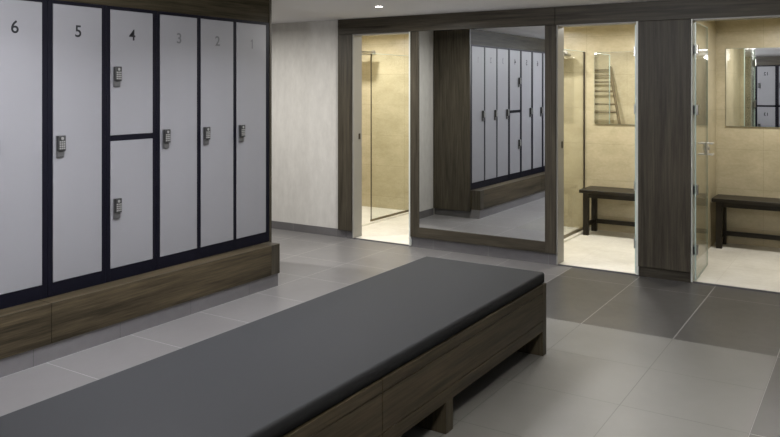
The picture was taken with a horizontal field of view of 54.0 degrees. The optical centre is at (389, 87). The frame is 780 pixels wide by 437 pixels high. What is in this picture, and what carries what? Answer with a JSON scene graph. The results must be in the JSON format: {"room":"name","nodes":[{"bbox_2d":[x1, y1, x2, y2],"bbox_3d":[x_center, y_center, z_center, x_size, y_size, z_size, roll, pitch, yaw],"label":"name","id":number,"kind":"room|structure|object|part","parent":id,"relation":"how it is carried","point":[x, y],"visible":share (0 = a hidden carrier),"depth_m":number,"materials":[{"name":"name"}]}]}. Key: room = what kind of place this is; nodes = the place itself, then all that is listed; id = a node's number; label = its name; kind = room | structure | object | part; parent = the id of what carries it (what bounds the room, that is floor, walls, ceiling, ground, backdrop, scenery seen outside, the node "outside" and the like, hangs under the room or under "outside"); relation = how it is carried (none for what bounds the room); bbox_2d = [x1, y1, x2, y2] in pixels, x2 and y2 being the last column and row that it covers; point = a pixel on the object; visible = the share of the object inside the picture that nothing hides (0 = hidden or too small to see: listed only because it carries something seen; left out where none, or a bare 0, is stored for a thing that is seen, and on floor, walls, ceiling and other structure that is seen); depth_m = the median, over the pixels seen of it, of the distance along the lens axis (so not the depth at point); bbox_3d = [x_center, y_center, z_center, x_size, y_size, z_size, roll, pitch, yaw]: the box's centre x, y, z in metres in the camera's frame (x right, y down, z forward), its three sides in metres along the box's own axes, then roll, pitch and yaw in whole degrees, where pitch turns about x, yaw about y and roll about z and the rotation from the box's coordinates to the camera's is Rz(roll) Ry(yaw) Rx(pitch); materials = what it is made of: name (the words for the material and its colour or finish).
{"room":"changing room","nodes":[
{"label":"changing room","id":0,"kind":"room"},
{"bbox_2d":[272,20,337,228],"bbox_3d":[-1.958,0.439,9.169,3.463,2.322,0.118,0,0,32],"label":"wall","id":1,"kind":"structure","parent":0,"point":[304,54],"depth_m":8.46,"materials":[{"name":"grey paint"}]},
{"bbox_2d":[272,221,345,237],"bbox_3d":[-1.961,1.558,9.094,3.540,0.085,0.012,0,0,32],"label":"baseboard","id":2,"kind":"structure","parent":1,"relation":"attached to","point":[320,230],"depth_m":8.40,"materials":[{"name":"grey tile"}]},
{"bbox_2d":[338,34,351,230],"bbox_3d":[-0.434,0.478,8.171,0.182,2.073,0.170,0,0,32],"label":"trim","id":3,"kind":"structure","parent":1,"relation":"attached to","point":[344,41],"depth_m":8.09,"materials":[{"name":"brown wood"}]},
{"bbox_2d":[338,0,779,34],"bbox_3d":[2.882,-0.641,6.065,8.037,0.162,0.170,0,0,32],"label":"trim","id":4,"kind":"structure","parent":1,"relation":"attached to","point":[665,9],"depth_m":6.79,"materials":[{"name":"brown wood"}]},
{"bbox_2d":[0,206,779,436],"bbox_3d":[-0.729,1.625,3.608,11.500,0.070,11.710,0,0,32],"label":"floor","id":5,"kind":"structure","parent":0,"point":[626,355],"depth_m":4.78,"materials":[{"name":"grey tile"}]},
{"bbox_2d":[0,0,46,309],"bbox_3d":[-2.359,0.365,4.532,0.539,1.786,0.410,0,0,32],"label":"tall cabinet","id":6,"kind":"object","parent":5,"relation":"on","point":[23,23],"visible":1,"depth_m":4.44,"materials":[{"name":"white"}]},
{"bbox_2d":[47,0,105,296],"bbox_3d":[-2.137,0.365,4.881,0.539,1.786,0.410,0,0,32],"label":"tall cabinet","id":7,"kind":"object","parent":5,"relation":"on","point":[76,31],"visible":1,"depth_m":4.73,"materials":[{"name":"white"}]},
{"bbox_2d":[106,5,155,282],"bbox_3d":[-1.917,0.365,5.228,0.539,1.786,0.406,0,0,32],"label":"tall cabinet","id":8,"kind":"object","parent":5,"relation":"on","point":[130,32],"visible":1,"depth_m":5.09,"materials":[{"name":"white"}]},
{"bbox_3d":[-1.725,0.762,5.105,0.020,0.824,0.341,0,0,32],"label":"door","id":9,"kind":"part","parent":8,"relation":"part of","materials":[{"name":"grey laminate"}]},
{"bbox_3d":[-1.725,-0.097,5.105,0.020,0.816,0.341,0,0,32],"label":"door","id":10,"kind":"part","parent":8,"relation":"part of","materials":[{"name":"grey laminate"}]},
{"bbox_2d":[0,242,279,377],"bbox_3d":[-2.151,1.429,4.773,0.631,0.341,3.752,0,0,32],"label":"plinth","id":11,"kind":"object","parent":5,"relation":"on","point":[38,332],"visible":0.88,"depth_m":4.91,"materials":[{"name":"brown wood"}]},
{"bbox_2d":[156,11,268,269],"bbox_3d":[-1.496,0.365,5.891,0.539,1.786,1.159,0,0,32],"label":"lockers","id":12,"kind":"object","parent":5,"relation":"on","point":[212,73],"visible":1,"depth_m":5.70,"materials":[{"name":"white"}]},
{"bbox_3d":[-1.508,0.335,5.448,0.020,1.679,0.339,0,0,32],"label":"door","id":13,"kind":"part","parent":12,"relation":"part of","materials":[{"name":"grey laminate"}]},
{"bbox_3d":[-1.306,0.335,5.765,0.020,1.679,0.334,0,0,32],"label":"door","id":14,"kind":"part","parent":12,"relation":"part of","materials":[{"name":"grey laminate"}]},
{"bbox_3d":[-1.106,0.335,6.080,0.020,1.679,0.337,0,0,32],"label":"door","id":15,"kind":"part","parent":12,"relation":"part of","materials":[{"name":"grey laminate"}]},
{"bbox_2d":[269,0,271,241],"bbox_3d":[-1.190,0.397,6.400,0.509,2.237,0.022,0,0,32],"label":"trim","id":16,"kind":"structure","parent":12,"relation":"attached to","point":[270,1],"depth_m":6.26,"materials":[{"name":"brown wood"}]},
{"bbox_2d":[0,256,545,436],"bbox_3d":[-0.382,1.354,3.297,0.836,0.492,3.616,0,0,32],"label":"bench","id":17,"kind":"object","parent":5,"relation":"on","point":[389,353],"visible":1,"depth_m":3.20,"materials":[{"name":"black leather"}]},
{"bbox_3d":[-0.508,1.198,2.338,0.020,0.049,1.750,0,0,32],"label":"rail","id":18,"kind":"part","parent":17,"relation":"part of","materials":[{"name":"brown wood"}]},
{"bbox_3d":[-0.508,1.308,2.338,0.020,0.160,1.750,0,0,32],"label":"panel","id":19,"kind":"part","parent":17,"relation":"part of","materials":[{"name":"brown wood"}]},
{"bbox_3d":[-0.075,1.526,3.780,0.834,0.149,0.070,0,0,32],"label":"leg","id":20,"kind":"part","parent":17,"relation":"part of","materials":[{"name":"brown wood"}]},
{"bbox_3d":[0.432,1.198,3.818,0.020,0.049,1.750,0,0,32],"label":"rail","id":21,"kind":"part","parent":17,"relation":"part of","materials":[{"name":"brown wood"}]},
{"bbox_3d":[0.432,1.308,3.818,0.020,0.160,1.750,0,0,32],"label":"panel","id":22,"kind":"part","parent":17,"relation":"part of","materials":[{"name":"brown wood"}]},
{"bbox_3d":[0.432,1.422,3.818,0.020,0.060,1.750,0,0,32],"label":"rail","id":23,"kind":"part","parent":17,"relation":"part of","materials":[{"name":"brown wood"}]},
{"bbox_3d":[0.572,1.387,4.800,0.836,0.426,0.055,0,0,32],"label":"leg","id":24,"kind":"part","parent":17,"relation":"part of","materials":[{"name":"brown wood"}]},
{"bbox_2d":[346,231,353,238],"bbox_3d":[-0.388,1.558,8.163,0.093,0.083,0.135,0,0,32],"label":"baseboard","id":25,"kind":"structure","parent":5,"relation":"on","point":[348,233],"depth_m":8.11,"materials":[{"name":"grey tile"}]},
{"bbox_2d":[354,238,411,245],"bbox_3d":[-0.079,1.594,7.894,0.713,0.012,0.016,0,0,32],"label":"trim","id":26,"kind":"structure","parent":5,"relation":"on","point":[354,238],"depth_m":7.89,"materials":[{"name":"silver metal"}]},
{"bbox_2d":[370,53,408,221],"bbox_3d":[0.023,0.593,9.456,0.020,1.994,0.930,0,0,32],"label":"screen","id":27,"kind":"object","parent":5,"relation":"on","point":[401,212],"visible":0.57,"depth_m":9.07,"materials":[{"name":"clear glass"}]},
{"bbox_2d":[564,49,584,238],"bbox_3d":[1.922,0.593,8.203,0.020,1.994,1.010,0,0,32],"label":"screen","id":28,"kind":"object","parent":5,"relation":"on","point":[581,228],"visible":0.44,"depth_m":8.61,"materials":[{"name":"clear glass"}]},
{"bbox_2d":[558,264,638,275],"bbox_3d":[1.813,1.594,6.693,0.721,0.012,0.016,0,0,32],"label":"trim","id":29,"kind":"structure","parent":5,"relation":"on","point":[558,264],"depth_m":6.68,"materials":[{"name":"silver metal"}]},
{"bbox_2d":[579,186,634,234],"bbox_3d":[2.595,1.345,8.116,1.080,0.490,0.395,0,0,32],"label":"wooden bench","id":30,"kind":"object","parent":5,"relation":"on","point":[593,192],"visible":0.44,"depth_m":8.24,"materials":[{"name":"brown wood"}]},
{"bbox_3d":[2.117,1.363,8.254,0.055,0.455,0.055,0,0,32],"label":"leg","id":31,"kind":"part","parent":30,"relation":"part of","materials":[{"name":"brown wood"}]},
{"bbox_3d":[2.267,1.363,8.490,0.055,0.455,0.055,0,0,32],"label":"leg","id":32,"kind":"part","parent":30,"relation":"part of","materials":[{"name":"brown wood"}]},
{"bbox_3d":[2.595,1.117,8.116,1.080,0.035,0.395,0,0,32],"label":"seat","id":33,"kind":"part","parent":30,"relation":"part of","materials":[{"name":"brown wood"}]},
{"bbox_2d":[639,266,690,282],"bbox_3d":[2.326,1.556,6.436,0.417,0.089,0.140,0,0,32],"label":"baseboard","id":34,"kind":"structure","parent":5,"relation":"on","point":[673,275],"depth_m":6.37,"materials":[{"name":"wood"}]},
{"bbox_2d":[711,194,779,248],"bbox_3d":[3.799,1.343,7.375,1.252,0.495,0.355,0,0,32],"label":"wooden bench","id":35,"kind":"object","parent":5,"relation":"on","point":[723,202],"visible":1,"depth_m":7.54,"materials":[{"name":"brown wood"}]},
{"bbox_3d":[3.259,1.360,7.576,0.055,0.460,0.055,0,0,32],"label":"leg","id":36,"kind":"part","parent":35,"relation":"part of","materials":[{"name":"brown wood"}]},
{"bbox_3d":[3.388,1.360,7.778,0.055,0.460,0.055,0,0,32],"label":"leg","id":37,"kind":"part","parent":35,"relation":"part of","materials":[{"name":"brown wood"}]},
{"bbox_3d":[3.799,1.113,7.375,1.252,0.035,0.355,0,0,32],"label":"seat","id":38,"kind":"part","parent":35,"relation":"part of","materials":[{"name":"brown wood"}]},
{"bbox_3d":[-2.960,0.365,3.621,0.501,1.786,0.940,0,0,32],"label":"trim","id":39,"kind":"structure","parent":5,"relation":"on","visible":0},
{"bbox_2d":[60,0,268,22],"bbox_3d":[-2.206,-0.625,4.808,0.501,0.193,3.752,0,0,32],"label":"trim","id":40,"kind":"structure","parent":39,"relation":"on","point":[250,10],"depth_m":5.67,"materials":[{"name":"brown wood"}]},
{"bbox_2d":[272,0,662,23],"bbox_3d":[-1.182,-0.762,2.895,11.500,0.080,10.020,0,0,32],"label":"ceiling","id":41,"kind":"structure","parent":0,"point":[283,11],"depth_m":6.83,"materials":[{"name":"white paint"}]},
{"bbox_2d":[362,18,779,247],"bbox_3d":[2.375,0.439,8.572,6.720,2.322,0.100,0,0,32],"label":"wall","id":42,"kind":"structure","parent":0,"point":[609,148],"depth_m":8.56,"materials":[{"name":"beige tile"}]},
{"bbox_2d":[362,50,375,54],"bbox_3d":[-0.325,-0.459,9.991,0.200,0.076,0.400,0,0,32],"label":"shower","id":43,"kind":"object","parent":42,"relation":"attached to","point":[372,51],"visible":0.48,"depth_m":10.00,"materials":[{"name":"silver metal"}]},
{"bbox_2d":[362,212,408,225],"bbox_3d":[-0.114,1.580,9.093,0.030,0.020,1.690,0,0,32],"label":"trim","id":44,"kind":"structure","parent":42,"relation":"attached to","point":[405,213],"depth_m":9.16,"materials":[{"name":"stone"}]},
{"bbox_2d":[564,227,590,242],"bbox_3d":[1.801,1.580,7.877,0.025,0.020,1.690,0,0,32],"label":"trim","id":45,"kind":"structure","parent":42,"relation":"attached to","point":[581,232],"depth_m":8.06,"materials":[{"name":"stone"}]},
{"bbox_2d":[594,52,634,124],"bbox_3d":[2.553,0.007,8.382,0.635,0.795,0.007,0,0,32],"label":"mirror","id":46,"kind":"object","parent":42,"relation":"attached to","point":[614,72],"visible":0.64,"depth_m":8.43,"materials":[{"name":"grey mirror"}]},
{"bbox_2d":[726,47,779,126],"bbox_3d":[3.803,0.000,7.590,0.876,0.790,0.008,0,0,32],"label":"mirror","id":47,"kind":"object","parent":42,"relation":"attached to","point":[752,74],"visible":1,"depth_m":7.69,"materials":[{"name":"grey mirror"}]},
{"bbox_2d":[693,21,715,280],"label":"glass door","id":48,"kind":"structure","parent":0,"point":[701,32],"depth_m":7.44,"materials":[{"name":"clear glass"}]},
{"bbox_2d":[638,19,690,271],"bbox_3d":[2.318,0.476,6.423,0.421,2.068,0.170,0,0,32],"label":"pillar","id":49,"kind":"structure","parent":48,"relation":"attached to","point":[664,46],"depth_m":6.35,"materials":[{"name":"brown wood"}]},
{"bbox_3d":[2.669,0.523,6.555,0.010,2.117,0.665,0,0,30],"label":"pane","id":50,"kind":"part","parent":48,"relation":"part of","materials":[{"name":"clear glass"}]},
{"bbox_3d":[2.799,0.542,6.777,0.126,0.115,0.110,0,0,30],"label":"handle","id":51,"kind":"part","parent":48,"relation":"part of","materials":[{"name":"silver metal"}]},
{"bbox_2d":[691,281,779,293],"bbox_3d":[2.781,1.594,6.078,0.731,0.012,0.016,0,0,32],"label":"trim","id":52,"kind":"structure","parent":48,"relation":"attached to","point":[766,291],"depth_m":6.08,"materials":[{"name":"silver metal"}]},
{"bbox_3d":[-0.511,0.434,8.327,2.070,2.312,0.012,0,0,32],"label":"wall","id":53,"kind":"structure","parent":0,"visible":0},
{"bbox_2d":[352,32,411,245],"bbox_3d":[-0.053,0.514,7.936,0.713,2.148,0.158,0,0,32],"label":"trim","id":54,"kind":"structure","parent":53,"relation":"attached to","point":[356,38],"depth_m":8.10,"materials":[{"name":"grey stone"}]},
{"bbox_3d":[1.376,0.434,7.129,2.160,2.312,0.012,0,0,32],"label":"wall","id":55,"kind":"structure","parent":0,"visible":0},
{"bbox_2d":[556,21,638,274],"bbox_3d":[1.839,0.514,6.734,0.721,2.148,0.158,0,0,32],"label":"trim","id":56,"kind":"structure","parent":55,"relation":"attached to","point":[559,28],"depth_m":6.87,"materials":[{"name":"silver metal"}]},
{"bbox_2d":[634,25,635,272],"bbox_3d":[2.268,0.523,6.801,0.126,2.117,0.679,0,0,32],"label":"door","id":57,"kind":"structure","parent":55,"relation":"in","point":[635,25],"depth_m":6.53,"materials":[{"name":"clear glass"}]},
{"bbox_3d":[2.272,0.523,6.807,0.010,2.117,0.665,0,0,32],"label":"pane","id":58,"kind":"part","parent":57,"relation":"part of","materials":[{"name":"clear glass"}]},
{"bbox_3d":[3.351,0.434,5.875,2.140,2.312,0.012,0,0,32],"label":"wall","id":59,"kind":"structure","parent":0,"visible":0},
{"bbox_2d":[691,15,779,281],"bbox_3d":[2.807,0.514,6.120,0.731,2.148,0.158,0,0,32],"label":"trim","id":60,"kind":"structure","parent":59,"relation":"attached to","point":[693,21],"depth_m":6.25,"materials":[{"name":"grey"}]},
{"bbox_3d":[0.900,0.521,7.350,1.524,2.158,0.125,0,0,32],"label":"wall","id":61,"kind":"structure","parent":0,"visible":0},
{"bbox_2d":[410,25,555,253],"bbox_3d":[0.855,0.468,7.278,1.520,2.052,0.045,0,0,32],"label":"wall mirror","id":62,"kind":"object","parent":61,"relation":"attached to","point":[483,101],"visible":1,"depth_m":7.23,"materials":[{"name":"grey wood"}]},
{"bbox_3d":[0.854,1.443,7.279,1.317,0.102,0.045,0,0,32],"label":"frame rail","id":63,"kind":"part","parent":62,"relation":"part of","materials":[{"name":"brown wood"}]},
{"bbox_2d":[412,237,556,264],"bbox_3d":[0.864,1.548,7.292,1.520,0.105,0.012,0,0,32],"label":"baseboard","id":64,"kind":"structure","parent":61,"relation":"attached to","point":[506,253],"depth_m":7.26,"materials":[{"name":"grey tile"}]}
]}

